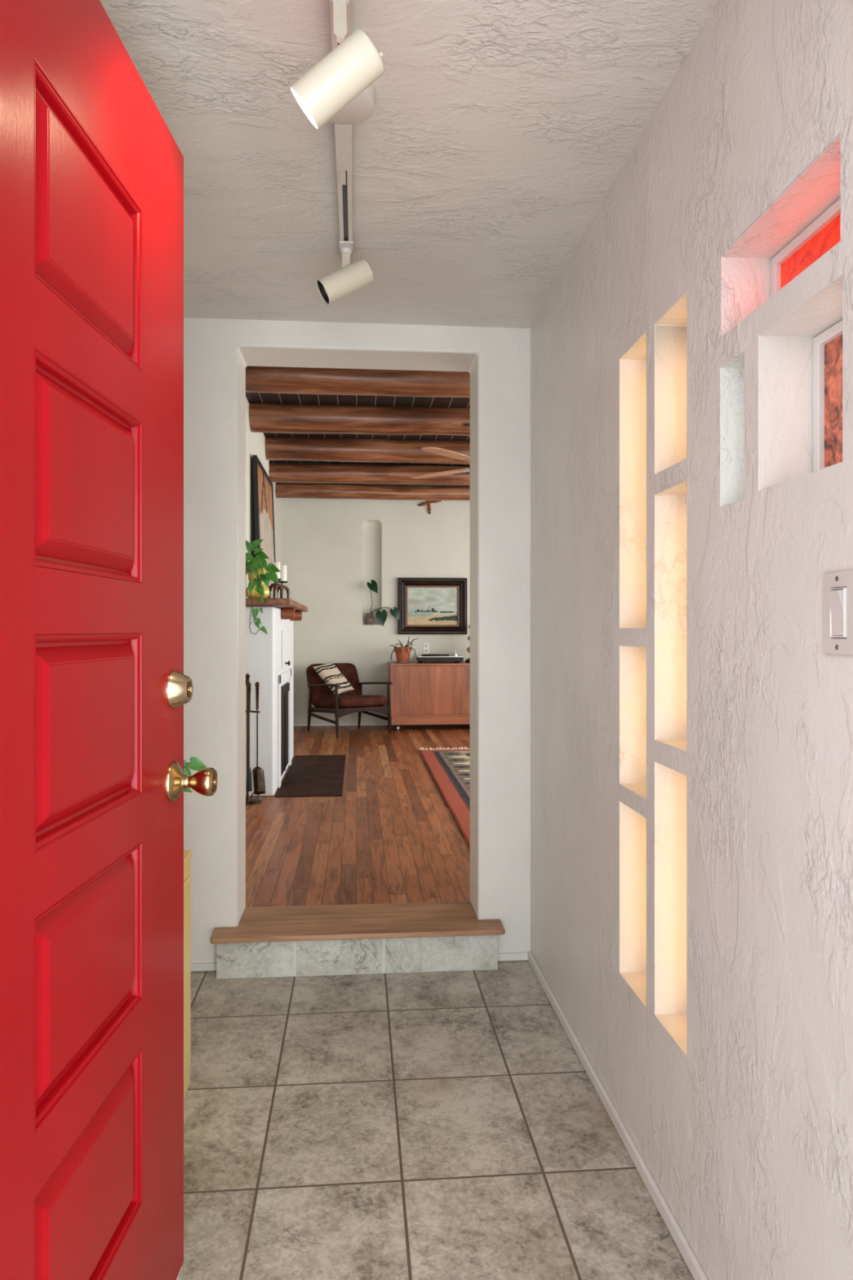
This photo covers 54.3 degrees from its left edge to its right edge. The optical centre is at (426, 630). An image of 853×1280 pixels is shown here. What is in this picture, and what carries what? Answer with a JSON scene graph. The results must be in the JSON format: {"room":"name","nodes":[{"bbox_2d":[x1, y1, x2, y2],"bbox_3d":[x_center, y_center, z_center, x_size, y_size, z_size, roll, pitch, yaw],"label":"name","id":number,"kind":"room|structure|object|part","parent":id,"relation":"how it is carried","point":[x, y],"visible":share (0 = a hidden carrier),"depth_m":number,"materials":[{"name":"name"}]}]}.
{"room":"entrance hall","nodes":[
{"label":"entrance hall","id":0,"kind":"room"},
{"bbox_2d":[0,0,217,1279],"bbox_3d":[-0.442,0.154,1.132,0.120,2.085,0.855,0,0,1],"label":"door","id":1,"kind":"structure","parent":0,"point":[95,689],"depth_m":1.14,"materials":[{"name":"red paint"}]},
{"bbox_3d":[-0.480,0.797,1.160,0.040,0.249,0.356,0,0,1],"label":"panel","id":2,"kind":"part","parent":1,"relation":"part of","materials":[{"name":"red paint"}]},
{"bbox_3d":[-0.480,0.467,1.160,0.040,0.251,0.356,0,0,1],"label":"panel","id":3,"kind":"part","parent":1,"relation":"part of","materials":[{"name":"red paint"}]},
{"bbox_3d":[-0.480,0.134,1.160,0.040,0.257,0.356,0,0,1],"label":"panel","id":4,"kind":"part","parent":1,"relation":"part of","materials":[{"name":"red paint"}]},
{"bbox_3d":[-0.480,-0.205,1.160,0.040,0.257,0.356,0,0,1],"label":"panel","id":5,"kind":"part","parent":1,"relation":"part of","materials":[{"name":"red paint"}]},
{"bbox_3d":[-0.480,-0.547,1.160,0.040,0.255,0.356,0,0,1],"label":"panel","id":6,"kind":"part","parent":1,"relation":"part of","materials":[{"name":"red paint"}]},
{"bbox_3d":[-0.407,0.272,1.492,0.058,0.052,0.051,0,0,-5],"label":"knob","id":7,"kind":"part","parent":1,"relation":"part of","materials":[{"name":"gold metal"}]},
{"bbox_3d":[-0.380,0.272,1.493,0.003,0.037,0.037,0,0,1],"label":"knob","id":8,"kind":"part","parent":1,"relation":"part of","materials":[{"name":"gold metal"}]},
{"bbox_2d":[245,397,282,598],"bbox_3d":[-1.358,-0.160,6.214,0.237,2.880,6.188,0,0,-5],"label":"wall","id":9,"kind":"structure","parent":0,"point":[255,442],"depth_m":5.78,"materials":[{"name":"paint"}]},
{"bbox_2d":[183,317,530,971],"bbox_3d":[0.926,-0.160,3.187,4.220,2.880,0.227,0,0,-5],"label":"wall","id":10,"kind":"structure","parent":0,"point":[217,352],"depth_m":3.01,"materials":[{"name":"white paint"}]},
{"bbox_2d":[191,952,528,971],"bbox_3d":[-0.340,1.183,2.961,1.420,0.026,0.011,0,0,-5],"label":"baseboard","id":11,"kind":"structure","parent":10,"relation":"attached to","point":[508,956],"depth_m":3.01,"materials":[{"name":"white paint"}]},
{"bbox_2d":[245,724,470,907],"bbox_3d":[0.707,1.167,6.377,4.120,0.225,6.210,0,0,-5],"label":"floor","id":12,"kind":"structure","parent":0,"point":[392,836],"depth_m":4.33,"materials":[{"name":"brown wood"}]},
{"bbox_2d":[245,673,261,805],"bbox_3d":[-1.097,0.658,5.096,0.170,0.792,0.170,0,0,-5],"label":"stand","id":13,"kind":"object","parent":12,"relation":"on","point":[251,800],"visible":0.69,"depth_m":5.09,"materials":[{"name":"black metal"}]},
{"bbox_3d":[-1.097,0.648,5.096,0.032,0.773,0.032,0,0,-5],"label":"post","id":14,"kind":"part","parent":13,"relation":"part of","materials":[{"name":"black metal"}]},
{"bbox_2d":[245,682,252,791],"bbox_3d":[-1.073,0.642,5.031,0.036,0.656,0.052,0,0,-5],"label":"brush","id":15,"kind":"object","parent":13,"relation":"hanging from","point":[249,781],"visible":1,"depth_m":5.02,"materials":[{"name":"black metal"}]},
{"bbox_3d":[-1.073,0.401,5.031,0.028,0.173,0.028,0,0,-5],"label":"handle","id":16,"kind":"part","parent":15,"relation":"part of","materials":[{"name":"black metal"}]},
{"bbox_3d":[-1.087,0.497,5.071,0.137,0.016,0.064,0,0,-5],"label":"cross arm","id":17,"kind":"part","parent":13,"relation":"part of","materials":[{"name":"black metal"}]},
{"bbox_2d":[252,681,265,794],"bbox_3d":[-1.020,0.654,5.071,0.057,0.679,0.070,0,0,-40],"label":"shovel","id":18,"kind":"object","parent":13,"relation":"hanging from","point":[258,774],"visible":1,"depth_m":5.06,"materials":[{"name":"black metal"}]},
{"bbox_3d":[-1.033,0.401,5.079,0.028,0.173,0.028,0,0,-5],"label":"handle","id":19,"kind":"part","parent":18,"relation":"part of","materials":[{"name":"black metal"}]},
{"bbox_2d":[245,598,307,796],"bbox_3d":[-1.131,0.427,6.122,0.401,1.256,1.890,0,0,-5],"label":"fireplace","id":20,"kind":"object","parent":12,"relation":"on","point":[269,657],"visible":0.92,"depth_m":5.28,"materials":[{"name":"paint"}]},
{"bbox_2d":[245,567,269,598],"bbox_3d":[-1.085,-0.301,5.348,0.152,0.200,0.152,0,0,-5],"label":"pot","id":21,"kind":"object","parent":20,"relation":"on","point":[255,594],"depth_m":5.29,"materials":[{"name":"yellow ceramic"}]},
{"bbox_2d":[245,538,280,634],"bbox_3d":[-1.070,-0.280,5.284,0.210,0.613,0.270,0,0,-39],"label":"pothos","id":22,"kind":"object","parent":20,"relation":"on","point":[259,578],"visible":0.94,"depth_m":5.25,"materials":[{"name":"green plant"}]},
{"bbox_2d":[252,454,275,598],"bbox_3d":[-1.188,-0.692,6.152,0.065,0.980,1.100,0,0,-5],"label":"framed artwork","id":23,"kind":"object","parent":20,"relation":"on","point":[263,490],"visible":0.77,"depth_m":6.03,"materials":[{"name":"black paint"}]},
{"bbox_2d":[267,578,284,598],"bbox_3d":[-1.058,-0.281,5.825,0.116,0.160,0.117,0,0,-5],"label":"candle holder","id":24,"kind":"object","parent":20,"relation":"on","point":[274,585],"visible":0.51,"depth_m":5.83,"materials":[{"name":"black metal"}]},
{"bbox_3d":[-1.090,-0.269,5.847,0.059,0.127,0.026,0,0,25],"label":"arched leg","id":25,"kind":"part","parent":24,"relation":"part of","materials":[{"name":"brown metal"}]},
{"bbox_3d":[-1.055,-0.269,5.796,0.026,0.127,0.059,0,0,-5],"label":"arched leg","id":26,"kind":"part","parent":24,"relation":"part of","materials":[{"name":"brown metal"}]},
{"bbox_2d":[271,560,279,578],"bbox_3d":[-1.058,-0.423,5.832,0.066,0.127,0.066,0,0,-5],"label":"pillar candle","id":27,"kind":"object","parent":24,"relation":"on","point":[277,564],"visible":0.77,"depth_m":5.81,"materials":[{"name":"beige wax"}]},
{"bbox_3d":[-1.029,-0.269,5.852,0.059,0.127,0.026,0,0,-35],"label":"arched leg","id":28,"kind":"part","parent":24,"relation":"part of","materials":[{"name":"brown metal"}]},
{"bbox_2d":[277,581,290,598],"bbox_3d":[-1.063,-0.281,6.126,0.116,0.160,0.117,0,0,-5],"label":"candle holder","id":29,"kind":"object","parent":20,"relation":"on","point":[288,593],"visible":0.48,"depth_m":6.14,"materials":[{"name":"black metal"}]},
{"bbox_2d":[278,564,286,581],"bbox_3d":[-1.063,-0.423,6.132,0.066,0.127,0.066,0,0,-5],"label":"pillar candle","id":30,"kind":"object","parent":29,"relation":"on","point":[282,567],"visible":0.8,"depth_m":6.10,"materials":[{"name":"beige wax"}]},
{"bbox_3d":[-1.034,-0.269,6.153,0.059,0.127,0.026,0,0,-35],"label":"arched leg","id":31,"kind":"part","parent":29,"relation":"part of","materials":[{"name":"brown metal"}]},
{"bbox_3d":[-1.028,0.135,6.085,0.011,0.270,0.580,0,0,-5],"label":"damper door","id":32,"kind":"part","parent":20,"relation":"part of","materials":[{"name":"paint"}]},
{"bbox_2d":[275,755,345,797],"bbox_3d":[-0.821,1.052,6.138,0.425,0.006,1.730,0,0,-5],"label":"hearth slab","id":33,"kind":"object","parent":12,"relation":"on","point":[307,775],"visible":1,"depth_m":5.93,"materials":[{"name":"stone"}]},
{"bbox_2d":[306,662,392,737],"bbox_3d":[-0.834,0.704,8.641,0.682,0.703,0.808,0,0,-34],"label":"armchair","id":34,"kind":"object","parent":12,"relation":"on","point":[324,700],"visible":0.93,"depth_m":8.49,"materials":[{"name":"brown leather"}]},
{"bbox_3d":[-1.221,0.817,8.683,0.038,0.476,0.069,0,0,-34],"label":"leg","id":35,"kind":"part","parent":34,"relation":"part of","materials":[{"name":"brown wood"}]},
{"bbox_3d":[-1.052,0.808,8.427,0.022,0.076,0.602,0,0,-34],"label":"rail","id":36,"kind":"part","parent":34,"relation":"part of","materials":[{"name":"brown wood"}]},
{"bbox_3d":[-1.054,0.555,8.418,0.069,0.062,0.680,0,0,-34],"label":"armrest","id":37,"kind":"part","parent":34,"relation":"part of","materials":[{"name":"brown wood"}]},
{"bbox_2d":[313,661,354,694],"bbox_3d":[-0.962,0.496,8.617,0.426,0.348,0.175,0,0,-5],"label":"throw pillow","id":38,"kind":"object","parent":34,"relation":"on","point":[329,673],"visible":0.88,"depth_m":8.57,"materials":[{"name":"fabric"}]},
{"bbox_2d":[306,662,361,707],"bbox_3d":[-0.982,0.580,8.864,0.585,0.455,0.246,0,0,-34],"label":"cushion","id":39,"kind":"object","parent":34,"relation":"on","point":[348,670],"depth_m":8.75,"materials":[{"name":"brown fabric"}]},
{"bbox_3d":[-0.881,0.802,8.168,0.042,0.505,0.042,0,0,12],"label":"leg","id":40,"kind":"part","parent":34,"relation":"part of","materials":[{"name":"brown wood"}]},
{"bbox_2d":[315,694,386,707],"bbox_3d":[-0.777,0.730,8.556,0.575,0.137,0.602,0,0,-34],"label":"seat cushion","id":41,"kind":"object","parent":34,"relation":"on","point":[322,700],"depth_m":8.34,"materials":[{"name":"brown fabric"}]},
{"bbox_3d":[-0.721,0.817,9.014,0.038,0.476,0.069,0,0,-34],"label":"leg","id":42,"kind":"part","parent":34,"relation":"part of","materials":[{"name":"brown wood"}]},
{"bbox_3d":[-0.543,0.555,8.757,0.069,0.062,0.680,0,0,-34],"label":"armrest","id":43,"kind":"part","parent":34,"relation":"part of","materials":[{"name":"brown wood"}]},
{"bbox_3d":[-0.381,0.802,8.500,0.042,0.505,0.042,0,0,12],"label":"leg","id":44,"kind":"part","parent":34,"relation":"part of","materials":[{"name":"brown wood"}]},
{"bbox_2d":[387,661,470,730],"bbox_3d":[0.350,0.701,9.026,1.515,0.706,0.541,0,0,-5],"label":"sideboard","id":45,"kind":"object","parent":12,"relation":"on","point":[426,693],"visible":0.44,"depth_m":8.74,"materials":[{"name":"brown wood"}]},
{"bbox_2d":[389,637,417,662],"bbox_3d":[-0.243,0.204,8.929,0.323,0.286,0.218,0,0,-5],"label":"flower pot","id":46,"kind":"object","parent":45,"relation":"on","point":[402,653],"visible":0.98,"depth_m":8.87,"materials":[{"name":"ceramic"}]},
{"bbox_3d":[-0.254,0.260,8.940,0.194,0.162,0.194,0,0,-5],"label":"pot","id":47,"kind":"part","parent":46,"relation":"part of","materials":[{"name":"ceramic"}]},
{"bbox_3d":[0.372,0.893,8.765,1.511,0.014,0.017,0,0,-5],"label":"moulding","id":48,"kind":"part","parent":45,"relation":"part of","materials":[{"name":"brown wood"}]},
{"bbox_3d":[0.372,0.630,8.770,1.417,0.504,0.008,0,0,-5],"label":"panel","id":49,"kind":"part","parent":45,"relation":"part of","materials":[{"name":"brown wood"}]},
{"bbox_2d":[416,651,463,662],"bbox_3d":[0.141,0.288,8.993,0.486,0.119,0.346,0,0,-5],"label":"turntable","id":50,"kind":"object","parent":45,"relation":"on","point":[455,657],"visible":1,"depth_m":8.83,"materials":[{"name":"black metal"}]},
{"bbox_3d":[0.096,0.268,8.990,0.304,0.016,0.304,0,0,-5],"label":"platter","id":51,"kind":"part","parent":50,"relation":"part of","materials":[{"name":"black metal"}]},
{"bbox_2d":[465,624,470,662],"bbox_3d":[0.544,0.132,9.027,0.250,0.430,0.250,0,0,-5],"label":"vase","id":52,"kind":"object","parent":45,"relation":"on","point":[468,660],"visible":0.14,"depth_m":8.98,"materials":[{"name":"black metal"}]},
{"bbox_2d":[418,746,470,848],"bbox_3d":[0.953,1.039,5.640,1.758,0.028,3.581,0,0,-5],"label":"rug","id":53,"kind":"object","parent":12,"relation":"on","point":[450,769],"visible":0.12,"depth_m":5.89,"materials":[{"name":"fabric"}]},
{"bbox_2d":[245,392,470,485],"bbox_3d":[0.701,-1.560,6.387,4.370,0.080,6.188,0,0,-5],"label":"ceiling","id":54,"kind":"structure","parent":0,"point":[252,397],"depth_m":5.60,"materials":[{"name":"brown wood"}]},
{"bbox_2d":[245,365,470,397],"bbox_3d":[0.839,-1.446,4.856,4.115,0.210,0.215,0,0,-5],"label":"ceiling beam","id":55,"kind":"structure","parent":54,"relation":"attached to","point":[272,380],"depth_m":4.68,"materials":[{"name":"brown wood"}]},
{"bbox_2d":[248,403,470,435],"bbox_3d":[0.810,-1.449,5.806,4.013,0.212,0.215,0,0,-5],"label":"ceiling beam","id":56,"kind":"structure","parent":54,"relation":"attached to","point":[263,417],"depth_m":5.62,"materials":[{"name":"brown wood"}]},
{"bbox_2d":[265,436,470,464],"bbox_3d":[0.729,-1.442,6.765,4.014,0.205,0.202,0,0,-5],"label":"ceiling beam","id":57,"kind":"structure","parent":54,"relation":"attached to","point":[277,448],"depth_m":6.58,"materials":[{"name":"brown wood"}]},
{"bbox_2d":[269,462,470,484],"bbox_3d":[0.598,-1.431,7.718,4.115,0.178,0.180,0,0,-5],"label":"ceiling beam","id":58,"kind":"structure","parent":54,"relation":"attached to","point":[278,473],"depth_m":7.55,"materials":[{"name":"brown wood"}]},
{"bbox_2d":[275,482,470,500],"bbox_3d":[0.519,-1.423,8.643,4.115,0.163,0.170,0,0,-5],"label":"ceiling beam","id":59,"kind":"structure","parent":54,"relation":"attached to","point":[282,490],"depth_m":8.49,"materials":[{"name":"brown wood"}]},
{"bbox_2d":[410,446,470,479],"bbox_3d":[0.408,-1.240,5.047,0.954,0.559,0.954,0,0,-5],"label":"ceiling fan","id":60,"kind":"object","parent":54,"relation":"hanging from","point":[437,451],"visible":0.19,"depth_m":4.82,"materials":[{"name":"brown wood"}]},
{"bbox_3d":[0.094,-1.000,5.312,0.482,0.012,0.124,0,0,40],"label":"blade","id":61,"kind":"part","parent":60,"relation":"part of","materials":[{"name":"brown wood"}]},
{"bbox_3d":[0.143,-1.000,4.733,0.124,0.012,0.482,0,0,40],"label":"blade","id":62,"kind":"part","parent":60,"relation":"part of","materials":[{"name":"brown wood"}]},
{"bbox_2d":[282,497,470,724],"bbox_3d":[0.445,-0.160,9.431,4.370,2.880,0.200,0,0,-5],"label":"wall","id":63,"kind":"structure","parent":0,"point":[332,548],"depth_m":9.23,"materials":[{"name":"paint"}]},
{"bbox_2d":[364,579,399,626],"bbox_3d":[-0.493,-0.299,9.228,0.375,0.517,0.224,0,0,-5],"label":"plant","id":64,"kind":"object","parent":63,"relation":"attached to","point":[381,617],"visible":1,"depth_m":9.15,"materials":[{"name":"green plant"}]},
{"bbox_3d":[-0.517,-0.317,9.173,0.296,0.285,0.107,0,0,23],"label":"stem","id":65,"kind":"part","parent":64,"relation":"part of","materials":[{"name":"green plant"}]},
{"bbox_2d":[293,723,470,726],"bbox_3d":[0.461,1.045,9.326,4.115,0.020,0.012,0,0,-5],"label":"baseboard","id":66,"kind":"structure","parent":63,"relation":"attached to","point":[365,724],"depth_m":9.21,"materials":[{"name":"white paint"}]},
{"bbox_2d":[422,643,429,653],"bbox_3d":[-0.004,0.200,9.287,0.070,0.115,0.010,0,0,-5],"label":"wall outlet","id":67,"kind":"object","parent":63,"relation":"attached to","point":[425,646],"visible":1,"depth_m":9.28,"materials":[{"name":"white plastic"}]},
{"bbox_2d":[418,500,441,514],"bbox_3d":[0.039,-1.438,9.276,0.254,0.279,0.038,0,0,-5],"label":"wall cross","id":68,"kind":"object","parent":63,"relation":"attached to","point":[428,502],"visible":0.75,"depth_m":9.26,"materials":[{"name":"brown wood"}]},
{"bbox_3d":[-0.022,-1.413,9.271,0.111,0.058,0.038,0,0,-5],"label":"arm","id":69,"kind":"part","parent":68,"relation":"part of","materials":[{"name":"brown wood"}]},
{"bbox_3d":[0.033,-1.369,9.275,0.037,0.117,0.037,0,0,40],"label":"arm","id":70,"kind":"part","parent":68,"relation":"part of","materials":[{"name":"brown wood"}]},
{"bbox_3d":[0.089,-1.435,9.280,0.127,0.048,0.038,0,0,-5],"label":"arm","id":71,"kind":"part","parent":68,"relation":"part of","materials":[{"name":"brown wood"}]},
{"bbox_2d":[398,577,466,634],"bbox_3d":[0.069,-0.270,9.269,0.771,0.626,0.055,0,0,-5],"label":"painting","id":72,"kind":"object","parent":63,"relation":"attached to","point":[426,606],"visible":1,"depth_m":9.27,"materials":[{"name":"brown wood"}]},
{"bbox_2d":[99,0,719,328],"bbox_3d":[-0.208,-1.159,1.706,1.711,0.121,2.535,0,0,-5],"label":"ceiling","id":73,"kind":"structure","parent":0,"point":[496,133],"depth_m":1.85,"materials":[{"name":"paint"}]},
{"bbox_2d":[328,0,375,264],"bbox_3d":[-0.176,-1.079,1.761,0.132,0.039,1.340,0,0,-5],"label":"track","id":74,"kind":"object","parent":73,"relation":"attached to","point":[360,108],"visible":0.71,"depth_m":1.80,"materials":[{"name":"grey metal"}]},
{"bbox_2d":[289,0,384,129],"bbox_3d":[-0.139,-0.940,1.355,0.152,0.254,0.114,0,0,9],"label":"spotlight","id":75,"kind":"object","parent":74,"relation":"attached to","point":[355,64],"visible":1,"depth_m":1.31,"materials":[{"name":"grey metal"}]},
{"bbox_3d":[-0.143,-1.010,1.377,0.024,0.096,0.048,0,0,-5],"label":"stem","id":76,"kind":"part","parent":75,"relation":"part of","materials":[{"name":"white metal"}]},
{"bbox_3d":[-0.176,-1.083,1.761,0.035,0.030,1.340,0,0,-5],"label":"rail","id":77,"kind":"part","parent":74,"relation":"part of","materials":[{"name":"grey metal"}]},
{"bbox_2d":[315,240,373,304],"bbox_3d":[-0.226,-0.983,2.302,0.158,0.169,0.075,0,0,-14],"label":"spotlight","id":78,"kind":"object","parent":74,"relation":"attached to","point":[353,277],"visible":1,"depth_m":2.28,"materials":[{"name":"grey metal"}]},
{"bbox_3d":[-0.224,-1.022,2.314,0.024,0.071,0.027,0,0,-5],"label":"stem","id":79,"kind":"part","parent":78,"relation":"part of","materials":[{"name":"white metal"}]},
{"bbox_2d":[177,960,694,1279],"bbox_3d":[-0.149,1.240,1.711,1.591,0.080,2.535,0,0,-5],"label":"floor","id":80,"kind":"structure","parent":0,"point":[437,1125],"depth_m":1.95,"materials":[{"name":"tile"}]},
{"bbox_2d":[183,849,192,1098],"bbox_3d":[-0.758,0.891,1.969,0.369,0.616,0.462,0,0,-5],"label":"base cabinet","id":81,"kind":"object","parent":80,"relation":"on","point":[188,854],"visible":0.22,"depth_m":2.13,"materials":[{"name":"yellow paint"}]},
{"bbox_3d":[-0.602,0.870,1.981,0.008,0.460,0.370,0,0,-5],"label":"door","id":82,"kind":"part","parent":81,"relation":"part of","materials":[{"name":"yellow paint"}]},
{"bbox_2d":[183,756,207,792],"bbox_3d":[-0.748,0.437,1.984,0.318,0.290,0.326,0,0,35],"label":"potted plant","id":83,"kind":"object","parent":81,"relation":"on","point":[195,763],"visible":0.02,"depth_m":2.01,"materials":[{"name":"plant"}]},
{"bbox_2d":[209,901,504,979],"bbox_3d":[-0.243,1.123,3.022,1.016,0.154,0.316,0,0,-5],"label":"step","id":84,"kind":"structure","parent":80,"relation":"on","point":[339,940],"depth_m":2.91,"materials":[{"name":"brown wood"}]},
{"bbox_2d":[530,0,852,1279],"bbox_3d":[0.564,0.090,1.771,0.160,2.379,2.535,0,0,-5],"label":"wall","id":85,"kind":"structure","parent":0,"point":[691,723],"depth_m":1.50,"materials":[{"name":"white paint"}]},
{"bbox_2d":[527,951,708,1279],"bbox_3d":[0.479,1.182,1.764,0.011,0.032,2.535,0,0,-5],"label":"baseboard","id":86,"kind":"structure","parent":85,"relation":"attached to","point":[686,1252],"depth_m":1.90,"materials":[{"name":"white paint"}]},
{"bbox_2d":[771,197,840,296],"bbox_3d":[0.628,-0.579,1.275,0.027,0.136,0.354,0,0,-5],"label":"window","id":87,"kind":"structure","parent":85,"relation":"in","point":[824,233],"depth_m":1.34,"materials":[{"name":"red glass"}]},
{"bbox_3d":[0.627,-0.579,1.275,0.006,0.110,0.328,0,0,-5],"label":"pane","id":88,"kind":"part","parent":87,"relation":"part of","materials":[{"name":"red glass"}]},
{"bbox_2d":[813,320,842,471],"bbox_3d":[0.633,-0.342,1.206,0.027,0.242,0.225,0,0,-5],"label":"window","id":89,"kind":"structure","parent":85,"relation":"in","point":[827,345],"depth_m":1.29,"materials":[{"name":"glass"}]},
{"bbox_3d":[0.633,-0.342,1.206,0.006,0.216,0.199,0,0,-5],"label":"pane","id":90,"kind":"part","parent":89,"relation":"part of","materials":[{"name":"brown glass"}]},
{"bbox_2d":[822,569,852,655],"bbox_3d":[0.534,-0.022,1.085,0.014,0.109,0.072,0,0,-5],"label":"light switch","id":91,"kind":"object","parent":85,"relation":"attached to","point":[837,601],"visible":1,"depth_m":1.08,"materials":[{"name":"white plastic"}]}
]}

